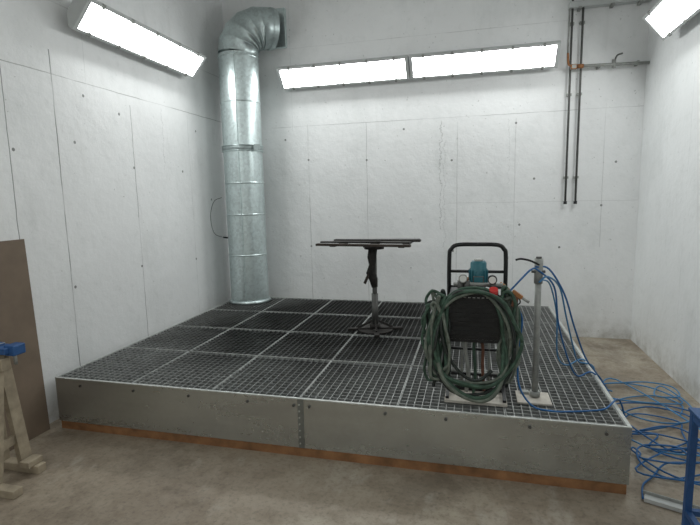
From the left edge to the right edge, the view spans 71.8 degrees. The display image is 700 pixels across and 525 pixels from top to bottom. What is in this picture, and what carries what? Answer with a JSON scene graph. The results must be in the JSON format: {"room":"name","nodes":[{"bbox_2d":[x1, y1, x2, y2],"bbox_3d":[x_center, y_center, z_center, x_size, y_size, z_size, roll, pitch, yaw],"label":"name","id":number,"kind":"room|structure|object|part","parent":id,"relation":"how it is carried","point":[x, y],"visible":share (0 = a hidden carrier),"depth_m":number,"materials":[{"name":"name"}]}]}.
{"room":"workshop","nodes":[
{"label":"workshop","id":0,"kind":"room"},
{"bbox_2d":[0,0,230,422],"bbox_3d":[-2.602,-0.719,2.165,0.150,4.150,8.569,1,8,14],"label":"wall","id":1,"kind":"structure","parent":0,"point":[112,175],"depth_m":4.07,"materials":[{"name":"paint"}]},
{"bbox_2d":[67,0,206,78],"bbox_3d":[-1.815,-1.934,4.303,0.288,0.239,1.598,1,8,14],"label":"wall lamp","id":2,"kind":"object","parent":1,"relation":"attached to","point":[95,19],"visible":1,"depth_m":4.04,"materials":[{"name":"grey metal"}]},
{"bbox_2d":[0,337,699,524],"bbox_3d":[-0.229,1.442,1.863,4.952,0.150,8.569,1,8,14],"label":"floor","id":3,"kind":"structure","parent":0,"point":[89,478],"depth_m":2.69,"materials":[{"name":"concrete"}]},
{"bbox_2d":[0,342,46,499],"bbox_3d":[-2.061,0.873,2.788,0.530,0.805,0.305,1,8,14],"label":"trestle","id":4,"kind":"object","parent":3,"relation":"on","point":[27,462],"visible":1,"depth_m":2.83,"materials":[{"name":"beige wood"}]},
{"bbox_2d":[0,239,49,450],"bbox_3d":[-2.348,0.602,2.770,0.073,1.360,1.295,1,8,14],"label":"sheet","id":5,"kind":"object","parent":3,"relation":"on","point":[17,316],"visible":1,"depth_m":3.27,"materials":[{"name":"brown wood"}]},
{"bbox_2d":[55,297,631,494],"bbox_3d":[0.043,0.829,4.339,3.660,0.382,2.839,1,8,14],"label":"platform","id":6,"kind":"object","parent":3,"relation":"on","point":[280,375],"visible":0.78,"depth_m":3.18,"materials":[{"name":"grey metal"}]},
{"bbox_2d":[210,6,286,304],"bbox_3d":[-1.147,-1.247,5.683,0.787,3.417,0.727,1,8,14],"label":"ventilation duct","id":7,"kind":"object","parent":6,"relation":"on","point":[252,30],"visible":1,"depth_m":5.44,"materials":[{"name":"metal"}]},
{"bbox_2d":[316,239,420,336],"bbox_3d":[0.192,0.202,4.449,0.904,0.824,0.592,1,8,14],"label":"work table","id":8,"kind":"object","parent":6,"relation":"on","point":[376,328],"visible":1,"depth_m":4.34,"materials":[{"name":"metal"}]},
{"bbox_2d":[421,242,529,406],"bbox_3d":[0.736,0.348,2.881,0.588,0.933,0.503,1,8,14],"label":"sprayer","id":9,"kind":"object","parent":6,"relation":"on","point":[473,310],"visible":1,"depth_m":2.72,"materials":[{"name":"green rubber"}]},
{"bbox_3d":[0.753,0.792,2.903,0.355,0.046,0.195,1,8,14],"label":"toe plate","id":10,"kind":"part","parent":9,"relation":"part of","materials":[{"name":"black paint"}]},
{"bbox_3d":[0.756,0.337,2.890,0.352,0.913,0.270,1,8,14],"label":"tube frame","id":11,"kind":"part","parent":9,"relation":"part of","materials":[{"name":"black paint"}]},
{"bbox_3d":[0.753,0.090,2.838,0.130,0.222,0.137,1,8,14],"label":"pump motor","id":12,"kind":"part","parent":9,"relation":"part of","materials":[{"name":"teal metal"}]},
{"bbox_2d":[515,256,551,405],"bbox_3d":[1.067,0.390,2.822,0.217,0.852,0.175,1,8,14],"label":"support stand","id":13,"kind":"object","parent":6,"relation":"on","point":[534,396],"visible":0.99,"depth_m":2.82,"materials":[{"name":"grey metal"}]},
{"bbox_3d":[1.089,0.799,2.874,0.190,0.026,0.175,1,8,14],"label":"stand plate","id":14,"kind":"part","parent":13,"relation":"part of","materials":[{"name":"grey metal"}]},
{"bbox_2d":[505,266,699,498],"bbox_3d":[1.955,0.555,3.061,1.932,1.183,1.109,-9,11,-44],"label":"hoses","id":15,"kind":"object","parent":3,"relation":"on","point":[643,432],"visible":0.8,"depth_m":3.02,"materials":[{"name":"rubber"}]},
{"bbox_2d":[643,490,699,517],"bbox_3d":[1.741,1.233,2.373,0.525,0.036,0.051,4,10,36],"label":"metal pipe","id":16,"kind":"object","parent":3,"relation":"on","point":[666,502],"visible":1,"depth_m":2.47,"materials":[{"name":"silver metal"}]},
{"bbox_2d":[681,407,699,524],"bbox_3d":[1.673,0.991,1.863,0.515,0.660,0.470,1,8,14],"label":"bench","id":17,"kind":"object","parent":3,"relation":"on","point":[689,514],"visible":1,"depth_m":2.11,"materials":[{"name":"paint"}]},
{"bbox_2d":[222,0,649,338],"bbox_3d":[0.762,-1.262,5.611,4.652,4.150,0.150,1,8,14],"label":"wall","id":18,"kind":"structure","parent":0,"point":[441,162],"depth_m":5.42,"materials":[{"name":"paint"}]},
{"bbox_2d":[276,40,560,89],"bbox_3d":[0.654,-2.123,5.289,3.028,0.239,0.288,1,8,14],"label":"wall lamp","id":19,"kind":"object","parent":18,"relation":"attached to","point":[539,55],"visible":1,"depth_m":5.20,"materials":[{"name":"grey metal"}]},
{"bbox_2d":[279,59,405,87],"bbox_3d":[-0.093,-2.121,5.435,1.438,0.166,0.142,1,8,14],"label":"diffuser","id":20,"kind":"object","parent":19,"relation":"attached to","point":[369,71],"depth_m":5.43,"materials":[{"name":"white plastic"}]},
{"bbox_2d":[412,45,556,76],"bbox_3d":[1.379,-2.101,5.059,1.438,0.166,0.142,1,8,14],"label":"diffuser","id":21,"kind":"object","parent":19,"relation":"attached to","point":[481,61],"depth_m":5.05,"materials":[{"name":"white plastic"}]},
{"bbox_2d":[563,0,584,203],"bbox_3d":[2.327,-1.930,5.001,0.144,2.630,0.067,1,8,14],"label":"conduit pipes","id":22,"kind":"object","parent":18,"relation":"attached to","point":[569,94],"visible":0.96,"depth_m":5.02,"materials":[{"name":"metal"}]},
{"bbox_2d":[567,8,649,69],"bbox_3d":[2.587,-2.259,4.854,0.758,0.610,0.129,1,8,14],"label":"pipe","id":23,"kind":"object","parent":18,"relation":"attached to","point":[613,64],"visible":1,"depth_m":4.87,"materials":[{"name":"grey metal"}]},
{"bbox_2d":[568,0,650,11],"bbox_3d":[2.590,-2.593,4.822,0.751,0.080,0.099,1,8,14],"label":"cable tray","id":24,"kind":"object","parent":18,"relation":"attached to","point":[577,5],"visible":0.99,"depth_m":4.82,"materials":[{"name":"grey metal"}]},
{"bbox_2d":[630,0,699,403],"bbox_3d":[2.051,-0.658,0.979,0.150,4.150,8.569,1,8,14],"label":"wall","id":25,"kind":"structure","parent":0,"point":[665,321],"depth_m":4.20,"materials":[{"name":"paint"}]},
{"bbox_2d":[642,0,699,40],"bbox_3d":[2.452,-1.900,3.373,0.288,0.239,1.588,1,8,14],"label":"wall lamp","id":26,"kind":"object","parent":25,"relation":"attached to","point":[667,16],"visible":1,"depth_m":3.82,"materials":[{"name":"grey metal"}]}
]}

